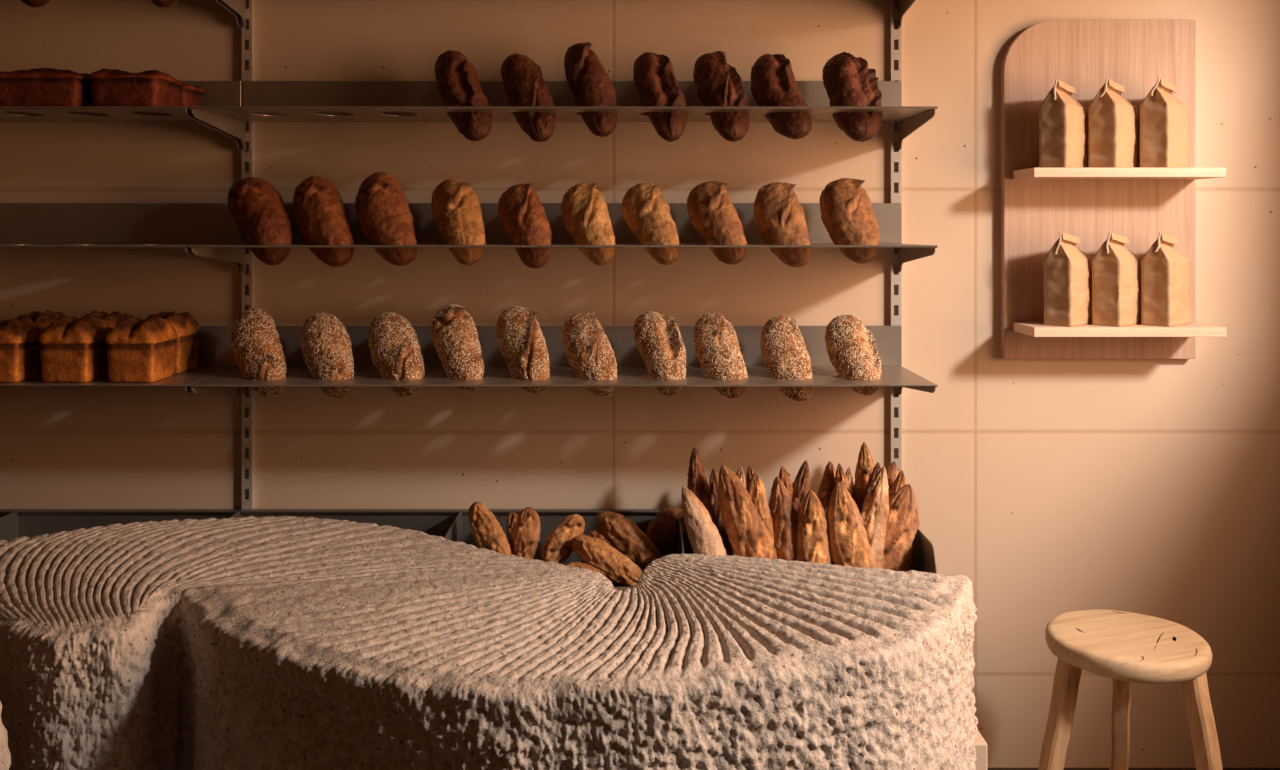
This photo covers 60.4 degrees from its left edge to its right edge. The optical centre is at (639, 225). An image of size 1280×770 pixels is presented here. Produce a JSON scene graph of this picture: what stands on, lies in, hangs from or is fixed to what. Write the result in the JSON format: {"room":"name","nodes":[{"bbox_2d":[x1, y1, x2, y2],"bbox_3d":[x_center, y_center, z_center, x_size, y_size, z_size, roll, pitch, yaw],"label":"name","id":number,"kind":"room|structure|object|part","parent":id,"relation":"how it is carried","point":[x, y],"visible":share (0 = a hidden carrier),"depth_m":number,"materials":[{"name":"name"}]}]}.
{"room":"food shop","nodes":[
{"label":"food shop","id":0,"kind":"room"},
{"bbox_2d":[0,0,1279,767],"bbox_3d":[-0.600,-0.160,2.680,5.200,2.900,0.120,0,0,0],"label":"wall","id":1,"kind":"structure","parent":0,"point":[1151,487],"depth_m":2.62,"materials":[{"name":"paint"}]},
{"bbox_2d":[242,0,253,509],"bbox_3d":[-0.931,-0.119,2.612,0.025,1.582,0.015,0,0,0],"label":"upright","id":2,"kind":"object","parent":1,"relation":"attached to","point":[247,34],"visible":0.7,"depth_m":2.60,"materials":[{"name":"metal"}]},
{"bbox_2d":[0,326,239,394],"bbox_3d":[-1.718,0.318,2.446,1.552,0.163,0.317,0,0,0],"label":"shelf","id":3,"kind":"object","parent":2,"relation":"attached to","point":[216,356],"visible":0.34,"depth_m":2.50,"materials":[{"name":"metal"}]},
{"bbox_2d":[0,318,43,381],"bbox_3d":[-1.364,0.264,2.376,0.116,0.130,0.128,0,0,0],"label":"loaf","id":4,"kind":"object","parent":3,"relation":"on","point":[20,346],"visible":0.91,"depth_m":2.34,"materials":[{"name":"brown food"}]},
{"bbox_2d":[17,310,68,329],"bbox_3d":[-1.364,0.260,2.511,0.115,0.139,0.127,0,0,0],"label":"loaf","id":5,"kind":"object","parent":3,"relation":"on","point":[44,320],"visible":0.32,"depth_m":2.48,"materials":[{"name":"brown food"}]},
{"bbox_2d":[39,316,111,381],"bbox_3d":[-1.215,0.262,2.376,0.114,0.135,0.129,0,0,0],"label":"loaf","id":6,"kind":"object","parent":3,"relation":"on","point":[74,349],"visible":0.98,"depth_m":2.32,"materials":[{"name":"brown food"}]},
{"bbox_2d":[80,310,134,328],"bbox_3d":[-1.218,0.261,2.512,0.109,0.137,0.129,0,0,0],"label":"loaf","id":7,"kind":"object","parent":3,"relation":"on","point":[114,318],"visible":0.24,"depth_m":2.49,"materials":[{"name":"brown food"}]},
{"bbox_2d":[106,317,177,381],"bbox_3d":[-1.076,0.263,2.376,0.112,0.133,0.128,0,0,0],"label":"loaf","id":8,"kind":"object","parent":3,"relation":"on","point":[139,350],"visible":1,"depth_m":2.32,"materials":[{"name":"brown food"}]},
{"bbox_2d":[147,311,200,373],"bbox_3d":[-1.074,0.261,2.511,0.106,0.137,0.130,0,0,0],"label":"loaf","id":9,"kind":"object","parent":3,"relation":"on","point":[187,328],"visible":0.58,"depth_m":2.49,"materials":[{"name":"brown food"}]},
{"bbox_2d":[0,203,240,271],"bbox_3d":[-1.718,0.028,2.446,1.552,0.163,0.317,0,0,0],"label":"shelf","id":10,"kind":"object","parent":2,"relation":"attached to","point":[22,225],"visible":0.89,"depth_m":2.60,"materials":[{"name":"metal"}]},
{"bbox_3d":[-1.719,-0.004,2.447,1.550,0.099,0.313,0,0,0],"label":"shelf plate","id":11,"kind":"part","parent":10,"relation":"part of","materials":[{"name":"metal"}]},
{"bbox_2d":[0,81,240,149],"bbox_3d":[-1.718,-0.262,2.446,1.552,0.163,0.317,0,0,0],"label":"shelf","id":12,"kind":"object","parent":2,"relation":"attached to","point":[216,93],"visible":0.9,"depth_m":2.49,"materials":[{"name":"metal"}]},
{"bbox_2d":[0,68,94,112],"bbox_3d":[-1.286,-0.295,2.380,0.224,0.091,0.126,0,0,0],"label":"loaf","id":13,"kind":"object","parent":12,"relation":"in","point":[39,86],"visible":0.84,"depth_m":2.32,"materials":[{"name":"brown food"}]},
{"bbox_3d":[-1.719,-0.293,2.447,1.550,0.099,0.313,0,0,0],"label":"shelf plate","id":14,"kind":"part","parent":12,"relation":"part of","materials":[{"name":"metal"}]},
{"bbox_2d":[88,68,182,113],"bbox_3d":[-1.091,-0.293,2.387,0.157,0.086,0.144,0,0,0],"label":"loaf","id":15,"kind":"object","parent":12,"relation":"on","point":[110,87],"visible":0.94,"depth_m":2.32,"materials":[{"name":"brown food"}]},
{"bbox_2d":[145,83,203,114],"bbox_3d":[-1.085,-0.292,2.530,0.136,0.085,0.117,0,0,0],"label":"loaf","id":16,"kind":"object","parent":12,"relation":"on","point":[191,95],"visible":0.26,"depth_m":2.50,"materials":[{"name":"brown food"}]},
{"bbox_2d":[215,0,239,26],"bbox_3d":[-1.718,-0.551,2.446,1.552,0.163,0.317,0,0,0],"label":"shelf","id":17,"kind":"object","parent":2,"relation":"attached to","point":[237,16],"visible":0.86,"depth_m":2.55,"materials":[{"name":"metal"}]},
{"bbox_2d":[20,0,49,7],"bbox_3d":[-1.363,-0.595,2.441,0.215,0.242,0.100,0,0,45],"label":"loaf","id":18,"kind":"object","parent":17,"relation":"on","point":[32,3],"visible":1,"depth_m":2.37,"materials":[{"name":"brown food"}]},
{"bbox_2d":[151,0,177,7],"bbox_3d":[-1.074,-0.595,2.444,0.204,0.241,0.102,0,0,43],"label":"loaf","id":19,"kind":"object","parent":17,"relation":"on","point":[160,3],"visible":1,"depth_m":2.38,"materials":[{"name":"brown food"}]},
{"bbox_2d":[189,81,937,149],"bbox_3d":[-0.159,-0.262,2.446,1.559,0.163,0.317,0,0,0],"label":"shelf","id":20,"kind":"object","parent":2,"relation":"attached to","point":[263,101],"visible":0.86,"depth_m":2.60,"materials":[{"name":"metal"}]},
{"bbox_2d":[434,50,491,140],"bbox_3d":[-0.394,-0.291,2.441,0.090,0.215,0.190,0,0,-32],"label":"loaf","id":21,"kind":"object","parent":20,"relation":"on","point":[457,79],"visible":0.96,"depth_m":2.40,"materials":[{"name":"brown food"}]},
{"bbox_2d":[501,53,554,141],"bbox_3d":[-0.248,-0.286,2.442,0.089,0.209,0.182,0,0,-30],"label":"loaf","id":22,"kind":"object","parent":20,"relation":"on","point":[524,84],"visible":0.99,"depth_m":2.40,"materials":[{"name":"brown food"}]},
{"bbox_3d":[-0.160,-0.293,2.447,1.557,0.099,0.313,0,0,0],"label":"shelf plate","id":23,"kind":"part","parent":20,"relation":"part of","materials":[{"name":"metal"}]},
{"bbox_2d":[564,42,617,136],"bbox_3d":[-0.112,-0.304,2.442,0.094,0.224,0.178,0,0,-39],"label":"loaf","id":24,"kind":"object","parent":20,"relation":"on","point":[587,78],"visible":0.94,"depth_m":2.41,"materials":[{"name":"brown food"}]},
{"bbox_2d":[633,52,686,141],"bbox_3d":[0.045,-0.288,2.442,0.089,0.212,0.173,0,0,-26],"label":"loaf","id":25,"kind":"object","parent":20,"relation":"on","point":[656,83],"visible":0.95,"depth_m":2.41,"materials":[{"name":"brown food"}]},
{"bbox_2d":[693,51,749,141],"bbox_3d":[0.180,-0.290,2.443,0.094,0.215,0.174,0,0,-28],"label":"loaf","id":26,"kind":"object","parent":20,"relation":"on","point":[718,83],"visible":0.95,"depth_m":2.40,"materials":[{"name":"brown food"}]},
{"bbox_2d":[750,54,811,138],"bbox_3d":[0.308,-0.289,2.438,0.098,0.203,0.177,0,0,-20],"label":"loaf","id":27,"kind":"object","parent":20,"relation":"on","point":[773,83],"visible":0.93,"depth_m":2.41,"materials":[{"name":"brown food"}]},
{"bbox_2d":[822,52,882,141],"bbox_3d":[0.471,-0.287,2.442,0.107,0.210,0.170,0,0,-13],"label":"loaf","id":28,"kind":"object","parent":20,"relation":"on","point":[848,80],"visible":0.98,"depth_m":2.40,"materials":[{"name":"brown food"}]},
{"bbox_2d":[189,326,937,394],"bbox_3d":[-0.159,0.318,2.446,1.559,0.163,0.317,0,0,0],"label":"shelf","id":29,"kind":"object","parent":2,"relation":"attached to","point":[631,366],"visible":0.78,"depth_m":2.56,"materials":[{"name":"metal"}]},
{"bbox_2d":[231,308,286,397],"bbox_3d":[-0.844,0.280,2.439,0.101,0.187,0.192,0,0,-37],"label":"loaf","id":30,"kind":"object","parent":29,"relation":"on","point":[257,347],"visible":0.91,"depth_m":2.41,"materials":[{"name":"brown food"}]},
{"bbox_2d":[301,312,353,398],"bbox_3d":[-0.690,0.285,2.444,0.104,0.180,0.185,0,0,-38],"label":"loaf","id":31,"kind":"object","parent":29,"relation":"on","point":[326,344],"visible":0.92,"depth_m":2.41,"materials":[{"name":"brown food"}]},
{"bbox_2d":[368,312,424,396],"bbox_3d":[-0.541,0.283,2.442,0.103,0.178,0.186,0,0,-32],"label":"loaf","id":32,"kind":"object","parent":29,"relation":"on","point":[393,343],"visible":0.89,"depth_m":2.41,"materials":[{"name":"brown food"}]},
{"bbox_2d":[431,304,483,392],"bbox_3d":[-0.401,0.270,2.443,0.095,0.185,0.180,0,0,-35],"label":"loaf","id":33,"kind":"object","parent":29,"relation":"on","point":[454,332],"visible":0.91,"depth_m":2.41,"materials":[{"name":"brown food"}]},
{"bbox_2d":[496,306,549,393],"bbox_3d":[-0.258,0.272,2.441,0.100,0.183,0.180,0,0,-25],"label":"loaf","id":34,"kind":"object","parent":29,"relation":"on","point":[521,340],"visible":0.95,"depth_m":2.41,"materials":[{"name":"brown food"}]},
{"bbox_2d":[562,312,616,396],"bbox_3d":[-0.112,0.284,2.442,0.096,0.176,0.178,0,0,-27],"label":"loaf","id":35,"kind":"object","parent":29,"relation":"on","point":[589,352],"visible":0.95,"depth_m":2.41,"materials":[{"name":"brown food"}]},
{"bbox_2d":[634,311,685,396],"bbox_3d":[0.049,0.282,2.446,0.095,0.178,0.169,0,0,-28],"label":"loaf","id":36,"kind":"object","parent":29,"relation":"on","point":[658,339],"visible":0.94,"depth_m":2.41,"materials":[{"name":"brown food"}]},
{"bbox_2d":[693,313,747,398],"bbox_3d":[0.178,0.285,2.441,0.096,0.180,0.172,0,0,-20],"label":"loaf","id":37,"kind":"object","parent":29,"relation":"on","point":[716,346],"visible":0.88,"depth_m":2.41,"materials":[{"name":"brown food"}]},
{"bbox_2d":[760,315,812,400],"bbox_3d":[0.324,0.291,2.440,0.099,0.180,0.167,0,0,-17],"label":"loaf","id":38,"kind":"object","parent":29,"relation":"on","point":[785,356],"visible":0.93,"depth_m":2.41,"materials":[{"name":"brown food"}]},
{"bbox_2d":[824,314,881,395],"bbox_3d":[0.471,0.284,2.442,0.105,0.169,0.164,0,0,-9],"label":"loaf","id":39,"kind":"object","parent":29,"relation":"on","point":[850,347],"visible":0.88,"depth_m":2.41,"materials":[{"name":"brown food"}]},
{"bbox_2d":[189,203,937,271],"bbox_3d":[-0.159,0.028,2.446,1.559,0.163,0.317,0,0,0],"label":"shelf","id":40,"kind":"object","parent":2,"relation":"attached to","point":[888,216],"visible":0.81,"depth_m":2.60,"materials":[{"name":"metal"}]},
{"bbox_2d":[227,177,292,264],"bbox_3d":[-0.839,-0.013,2.450,0.209,0.196,0.112,0,0,43],"label":"loaf","id":41,"kind":"object","parent":40,"relation":"on","point":[259,212],"visible":0.97,"depth_m":2.40,"materials":[{"name":"brown food"}]},
{"bbox_2d":[292,176,353,266],"bbox_3d":[-0.701,-0.012,2.441,0.106,0.202,0.199,0,0,-37],"label":"loaf","id":42,"kind":"object","parent":40,"relation":"on","point":[319,210],"visible":0.98,"depth_m":2.40,"materials":[{"name":"brown food"}]},
{"bbox_2d":[355,172,417,265],"bbox_3d":[-0.564,-0.017,2.439,0.112,0.208,0.199,0,0,-36],"label":"loaf","id":43,"kind":"object","parent":40,"relation":"on","point":[384,216],"visible":0.98,"depth_m":2.40,"materials":[{"name":"brown food"}]},
{"bbox_2d":[431,179,485,265],"bbox_3d":[-0.398,-0.010,2.445,0.102,0.193,0.182,0,0,-30],"label":"loaf","id":44,"kind":"object","parent":40,"relation":"on","point":[456,209],"visible":0.95,"depth_m":2.41,"materials":[{"name":"brown food"}]},
{"bbox_2d":[498,183,551,268],"bbox_3d":[-0.252,-0.002,2.444,0.093,0.190,0.176,0,0,-34],"label":"loaf","id":45,"kind":"object","parent":40,"relation":"on","point":[521,212],"visible":0.96,"depth_m":2.41,"materials":[{"name":"brown food"}]},
{"bbox_3d":[-0.160,-0.004,2.447,1.557,0.099,0.313,0,0,0],"label":"shelf plate","id":46,"kind":"part","parent":40,"relation":"part of","materials":[{"name":"metal"}]},
{"bbox_2d":[561,183,615,265],"bbox_3d":[-0.116,-0.005,2.441,0.100,0.184,0.175,0,0,-21],"label":"loaf","id":47,"kind":"object","parent":40,"relation":"on","point":[586,218],"visible":0.96,"depth_m":2.41,"materials":[{"name":"brown food"}]},
{"bbox_2d":[622,183,679,264],"bbox_3d":[0.030,-0.006,2.444,0.098,0.183,0.179,0,0,-34],"label":"loaf","id":48,"kind":"object","parent":40,"relation":"on","point":[646,213],"visible":0.96,"depth_m":2.41,"materials":[{"name":"brown food"}]},
{"bbox_2d":[687,181,746,264],"bbox_3d":[0.175,-0.009,2.445,0.103,0.186,0.178,0,0,-36],"label":"loaf","id":49,"kind":"object","parent":40,"relation":"on","point":[712,213],"visible":0.99,"depth_m":2.41,"materials":[{"name":"brown food"}]},
{"bbox_2d":[754,182,810,266],"bbox_3d":[0.312,-0.005,2.443,0.112,0.189,0.169,0,0,-5],"label":"loaf","id":50,"kind":"object","parent":40,"relation":"on","point":[779,217],"visible":0.99,"depth_m":2.41,"materials":[{"name":"brown food"}]},
{"bbox_2d":[819,178,879,263],"bbox_3d":[0.466,-0.013,2.444,0.115,0.190,0.172,0,0,-12],"label":"loaf","id":51,"kind":"object","parent":40,"relation":"on","point":[847,214],"visible":0.99,"depth_m":2.40,"materials":[{"name":"brown food"}]},
{"bbox_2d":[221,0,915,26],"bbox_3d":[-0.159,-0.551,2.446,1.559,0.163,0.317,0,0,0],"label":"shelf","id":52,"kind":"object","parent":2,"relation":"attached to","point":[239,6],"visible":1,"depth_m":2.56,"materials":[{"name":"metal"}]},
{"bbox_2d":[0,509,936,591],"bbox_3d":[-0.691,0.792,2.450,2.619,0.241,0.325,0,0,0],"label":"bin","id":53,"kind":"object","parent":1,"relation":"attached to","point":[450,524],"visible":0.16,"depth_m":2.61,"materials":[{"name":"metal"}]},
{"bbox_3d":[-0.691,0.791,2.603,2.619,0.238,0.018,0,0,0],"label":"panel","id":54,"kind":"part","parent":53,"relation":"part of","materials":[{"name":"metal"}]},
{"bbox_2d":[468,502,511,554],"bbox_3d":[-0.334,0.678,2.432,0.120,0.121,0.063,0,0,40],"label":"baguette","id":55,"kind":"object","parent":53,"relation":"in","point":[486,530],"visible":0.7,"depth_m":2.42,"materials":[{"name":"brown food"}]},
{"bbox_2d":[506,512,517,554],"bbox_3d":[-0.281,0.722,2.525,0.048,0.120,0.070,0,0,-13],"label":"baguette","id":56,"kind":"object","parent":53,"relation":"in","point":[512,518],"visible":0.35,"depth_m":2.52,"materials":[{"name":"brown food"}]},
{"bbox_2d":[513,507,540,558],"bbox_3d":[-0.251,0.692,2.444,0.059,0.124,0.078,0,0,-3],"label":"baguette","id":57,"kind":"object","parent":53,"relation":"in","point":[527,529],"visible":0.77,"depth_m":2.42,"materials":[{"name":"brown food"}]},
{"bbox_2d":[541,514,584,563],"bbox_3d":[-0.168,0.695,2.429,0.107,0.107,0.065,0,0,-42],"label":"baguette","id":58,"kind":"object","parent":53,"relation":"in","point":[557,547],"visible":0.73,"depth_m":2.41,"materials":[{"name":"brown food"}]},
{"bbox_2d":[565,561,613,583],"bbox_3d":[-0.107,0.751,2.364,0.120,0.060,0.060,0,0,-3],"label":"baguette","id":59,"kind":"object","parent":53,"relation":"in","point":[580,564],"visible":0.22,"depth_m":2.35,"materials":[{"name":"brown food"}]},
{"bbox_2d":[571,535,641,586],"bbox_3d":[-0.069,0.722,2.370,0.165,0.102,0.062,0,0,12],"label":"baguette","id":60,"kind":"object","parent":53,"relation":"in","point":[618,567],"visible":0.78,"depth_m":2.35,"materials":[{"name":"brown food"}]},
{"bbox_3d":[-0.691,0.835,2.296,2.619,0.157,0.019,0,0,0],"label":"panel","id":61,"kind":"part","parent":53,"relation":"part of","materials":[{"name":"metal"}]},
{"bbox_2d":[596,511,660,569],"bbox_3d":[-0.024,0.704,2.449,0.159,0.125,0.067,0,0,25],"label":"baguette","id":62,"kind":"object","parent":53,"relation":"in","point":[625,535],"visible":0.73,"depth_m":2.43,"materials":[{"name":"brown food"}]},
{"bbox_2d":[587,529,615,548],"bbox_3d":[-0.072,0.716,2.458,0.096,0.072,0.053,0,0,13],"label":"baguette","id":63,"kind":"object","parent":62,"relation":"on","point":[596,533],"visible":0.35,"depth_m":2.45,"materials":[{"name":"brown food"}]},
{"bbox_2d":[646,506,685,550],"bbox_3d":[0.062,0.695,2.529,0.075,0.092,0.108,0,0,41],"label":"baguette","id":64,"kind":"object","parent":53,"relation":"in","point":[663,530],"visible":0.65,"depth_m":2.50,"materials":[{"name":"brown food"}]},
{"bbox_2d":[687,447,718,553],"bbox_3d":[0.145,0.696,2.419,0.065,0.400,0.122,0,0,-35],"label":"baguette","id":65,"kind":"object","parent":53,"relation":"on","point":[697,480],"visible":0.38,"depth_m":2.43,"materials":[{"name":"brown food"}]},
{"bbox_2d":[681,486,726,555],"bbox_3d":[0.153,0.728,2.358,0.128,0.337,0.068,0,0,12],"label":"baguette","id":66,"kind":"object","parent":53,"relation":"in","point":[704,537],"visible":0.43,"depth_m":2.34,"materials":[{"name":"beige food"}]},
{"bbox_2d":[709,468,728,555],"bbox_3d":[0.177,0.726,2.495,0.054,0.338,0.079,0,0,8],"label":"baguette","id":67,"kind":"object","parent":53,"relation":"on","point":[713,480],"visible":0.34,"depth_m":2.50,"materials":[{"name":"brown food"}]},
{"bbox_2d":[728,466,745,555],"bbox_3d":[0.226,0.724,2.494,0.055,0.344,0.086,0,0,-18],"label":"baguette","id":68,"kind":"object","parent":53,"relation":"on","point":[740,473],"visible":0.15,"depth_m":2.52,"materials":[{"name":"brown food"}]},
{"bbox_2d":[718,465,772,558],"bbox_3d":[0.238,0.709,2.377,0.141,0.374,0.093,0,0,30],"label":"baguette","id":69,"kind":"object","parent":53,"relation":"in","point":[745,530],"visible":0.44,"depth_m":2.36,"materials":[{"name":"brown food"}]},
{"bbox_2d":[746,465,753,489],"bbox_3d":[0.271,0.719,2.452,0.053,0.355,0.096,0,0,-21],"label":"baguette","id":70,"kind":"object","parent":53,"relation":"on","point":[750,471],"visible":0.19,"depth_m":2.48,"materials":[{"name":"brown food"}]},
{"bbox_2d":[748,471,777,558],"bbox_3d":[0.267,0.716,2.373,0.069,0.359,0.102,0,0,-20],"label":"baguette","id":71,"kind":"object","parent":53,"relation":"in","point":[756,490],"visible":0.35,"depth_m":2.38,"materials":[{"name":"brown food"}]},
{"bbox_2d":[769,476,797,560],"bbox_3d":[0.320,0.724,2.385,0.077,0.344,0.110,0,0,-14],"label":"baguette","id":72,"kind":"object","parent":53,"relation":"in","point":[783,512],"visible":0.39,"depth_m":2.38,"materials":[{"name":"brown food"}]},
{"bbox_2d":[779,466,792,498],"bbox_3d":[0.346,0.721,2.462,0.063,0.350,0.104,0,0,-22],"label":"baguette","id":73,"kind":"object","parent":53,"relation":"in","point":[784,475],"visible":0.18,"depth_m":2.48,"materials":[{"name":"brown food"}]},
{"bbox_2d":[792,460,810,516],"bbox_3d":[0.355,0.714,2.462,0.060,0.364,0.098,0,0,11],"label":"baguette","id":74,"kind":"object","parent":53,"relation":"in","point":[801,486],"visible":0.3,"depth_m":2.47,"materials":[{"name":"brown food"}]},
{"bbox_2d":[795,490,831,564],"bbox_3d":[0.371,0.733,2.359,0.084,0.326,0.085,0,0,20],"label":"baguette","id":75,"kind":"object","parent":53,"relation":"on","point":[812,539],"visible":0.54,"depth_m":2.34,"materials":[{"name":"brown food"}]},
{"bbox_2d":[817,461,835,519],"bbox_3d":[0.429,0.717,2.492,0.069,0.358,0.096,0,0,25],"label":"baguette","id":76,"kind":"object","parent":53,"relation":"on","point":[827,484],"visible":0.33,"depth_m":2.50,"materials":[{"name":"brown food"}]},
{"bbox_2d":[834,463,851,496],"bbox_3d":[0.458,0.716,2.445,0.055,0.360,0.096,0,0,11],"label":"baguette","id":77,"kind":"object","parent":53,"relation":"in","point":[840,476],"visible":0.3,"depth_m":2.47,"materials":[{"name":"brown food"}]},
{"bbox_2d":[845,467,855,502],"bbox_3d":[0.466,0.724,2.490,0.048,0.344,0.076,0,0,10],"label":"baguette","id":78,"kind":"object","parent":53,"relation":"in","point":[848,473],"visible":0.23,"depth_m":2.51,"materials":[{"name":"brown food"}]},
{"bbox_2d":[827,482,876,567],"bbox_3d":[0.460,0.724,2.360,0.122,0.343,0.092,0,0,12],"label":"baguette","id":79,"kind":"object","parent":53,"relation":"in","point":[849,545],"visible":0.52,"depth_m":2.34,"materials":[{"name":"brown food"}]},
{"bbox_2d":[854,442,873,511],"bbox_3d":[0.511,0.696,2.494,0.064,0.399,0.100,0,0,24],"label":"baguette","id":80,"kind":"object","parent":53,"relation":"in","point":[865,464],"visible":0.3,"depth_m":2.50,"materials":[{"name":"brown food"}]},
{"bbox_2d":[860,462,880,513],"bbox_3d":[0.505,0.713,2.439,0.102,0.366,0.063,0,0,-43],"label":"baguette","id":81,"kind":"object","parent":53,"relation":"in","point":[876,469],"visible":0.17,"depth_m":2.46,"materials":[{"name":"brown food"}]},
{"bbox_2d":[861,466,888,568],"bbox_3d":[0.495,0.712,2.384,0.065,0.368,0.121,0,0,36],"label":"baguette","id":82,"kind":"object","parent":53,"relation":"in","point":[875,509],"visible":0.52,"depth_m":2.38,"materials":[{"name":"brown food"}]},
{"bbox_2d":[886,461,898,495],"bbox_3d":[0.552,0.717,2.490,0.067,0.358,0.096,0,0,43],"label":"baguette","id":83,"kind":"object","parent":53,"relation":"on","point":[892,471],"visible":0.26,"depth_m":2.50,"materials":[{"name":"brown food"}]},
{"bbox_2d":[888,470,905,497],"bbox_3d":[0.558,0.722,2.439,0.061,0.348,0.096,0,0,26],"label":"baguette","id":84,"kind":"object","parent":53,"relation":"in","point":[900,480],"visible":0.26,"depth_m":2.46,"materials":[{"name":"brown food"}]},
{"bbox_2d":[883,484,919,571],"bbox_3d":[0.550,0.735,2.423,0.102,0.321,0.132,0,0,37],"label":"baguette","id":85,"kind":"object","parent":53,"relation":"in","point":[903,522],"visible":0.39,"depth_m":2.40,"materials":[{"name":"brown food"}]},
{"bbox_3d":[0.618,0.791,2.449,0.003,0.238,0.317,0,0,0],"label":"panel","id":86,"kind":"part","parent":53,"relation":"part of","materials":[{"name":"metal"}]},
{"bbox_2d":[890,0,901,471],"bbox_3d":[0.607,-0.119,2.612,0.025,1.582,0.015,0,0,0],"label":"upright","id":87,"kind":"object","parent":1,"relation":"attached to","point":[895,34],"visible":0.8,"depth_m":2.60,"materials":[{"name":"metal"}]},
{"bbox_2d":[1001,20,1225,358],"bbox_3d":[1.085,-0.087,2.538,0.453,0.801,0.165,0,0,0],"label":"wall shelf","id":88,"kind":"object","parent":1,"relation":"attached to","point":[1138,204],"visible":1,"depth_m":2.59,"materials":[{"name":"brown wood"}]},
{"bbox_2d":[1039,78,1087,167],"bbox_3d":[0.973,-0.232,2.526,0.122,0.203,0.074,0,0,-43],"label":"paper bag","id":89,"kind":"object","parent":88,"relation":"on","point":[1063,120],"visible":0.99,"depth_m":2.50,"materials":[{"name":"paper"}]},
{"bbox_2d":[1044,231,1091,326],"bbox_3d":[0.982,0.119,2.525,0.122,0.215,0.075,0,0,-43],"label":"paper bag","id":90,"kind":"object","parent":88,"relation":"on","point":[1067,269],"visible":1,"depth_m":2.49,"materials":[{"name":"paper"}]},
{"bbox_2d":[1089,77,1137,167],"bbox_3d":[1.084,-0.233,2.524,0.125,0.205,0.074,0,0,-42],"label":"paper bag","id":91,"kind":"object","parent":88,"relation":"on","point":[1113,120],"visible":0.97,"depth_m":2.50,"materials":[{"name":"paper"}]},
{"bbox_2d":[1092,231,1140,326],"bbox_3d":[1.094,0.119,2.525,0.121,0.215,0.076,0,0,-42],"label":"paper bag","id":92,"kind":"object","parent":88,"relation":"on","point":[1116,271],"visible":1,"depth_m":2.50,"materials":[{"name":"paper"}]},
{"bbox_3d":[1.094,0.237,2.525,0.430,0.022,0.139,0,0,0],"label":"shelf","id":93,"kind":"part","parent":88,"relation":"part of","materials":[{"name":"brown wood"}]},
{"bbox_3d":[1.094,-0.120,2.525,0.430,0.022,0.139,0,0,0],"label":"shelf","id":94,"kind":"part","parent":88,"relation":"part of","materials":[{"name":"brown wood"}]},
{"bbox_2d":[1140,76,1188,167],"bbox_3d":[1.201,-0.234,2.524,0.127,0.207,0.073,0,0,-41],"label":"paper bag","id":95,"kind":"object","parent":88,"relation":"on","point":[1164,119],"visible":0.99,"depth_m":2.49,"materials":[{"name":"paper"}]},
{"bbox_2d":[1141,232,1189,326],"bbox_3d":[1.206,0.120,2.523,0.124,0.213,0.076,0,0,-41],"label":"paper bag","id":96,"kind":"object","parent":88,"relation":"on","point":[1165,271],"visible":1,"depth_m":2.50,"materials":[{"name":"paper"}]},
{"bbox_2d":[987,768,1279,769],"bbox_3d":[-0.600,1.340,0.370,5.200,0.100,4.740,0,0,0],"label":"floor","id":97,"kind":"structure","parent":0,"point":[987,768],"depth_m":2.61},
{"bbox_2d":[0,702,10,769],"bbox_3d":[-1.085,0.938,1.402,0.548,0.705,0.103,0,0,0],"label":"stone block","id":98,"kind":"object","parent":97,"relation":"on","point":[5,756],"visible":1,"depth_m":1.41,"materials":[{"name":"stone"}]},
{"bbox_2d":[0,516,555,769],"bbox_3d":[-0.696,0.926,1.907,0.965,0.727,0.616,0,0,-26],"label":"stone block","id":99,"kind":"object","parent":97,"relation":"on","point":[92,659],"visible":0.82,"depth_m":1.70,"materials":[{"name":"stone"}]},
{"bbox_2d":[173,554,977,769],"bbox_3d":[-0.055,0.926,1.615,1.261,0.727,0.543,0,0,-14],"label":"stone block","id":100,"kind":"object","parent":97,"relation":"on","point":[709,662],"visible":1,"depth_m":1.49,"materials":[{"name":"stone"}]},
{"bbox_2d":[975,730,986,769],"bbox_3d":[0.455,1.099,2.025,0.311,0.381,0.190,0,0,0],"label":"plinth","id":101,"kind":"object","parent":97,"relation":"on","point":[981,745],"visible":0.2,"depth_m":1.93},
{"bbox_2d":[1038,609,1222,769],"bbox_3d":[0.999,1.052,2.222,0.403,0.475,0.372,0,0,26],"label":"stool","id":102,"kind":"object","parent":97,"relation":"on","point":[1126,648],"visible":1,"depth_m":2.15,"materials":[{"name":"beige wood"}]},
{"bbox_3d":[0.810,1.071,2.164,0.128,0.437,0.039,0,0,-14],"label":"leg","id":103,"kind":"part","parent":102,"relation":"part of","materials":[{"name":"beige wood"}]},
{"bbox_3d":[1.019,1.071,2.337,0.039,0.437,0.146,0,0,18],"label":"leg","id":104,"kind":"part","parent":102,"relation":"part of","materials":[{"name":"brown wood"}]},
{"bbox_3d":[0.972,0.836,2.201,0.308,0.042,0.305,0,0,-20],"label":"seat","id":105,"kind":"part","parent":102,"relation":"part of","materials":[{"name":"beige wood"}]},
{"bbox_3d":[1.075,1.071,2.057,0.045,0.437,0.157,0,0,-16],"label":"leg","id":106,"kind":"part","parent":102,"relation":"part of","materials":[{"name":"beige wood"}]}
]}

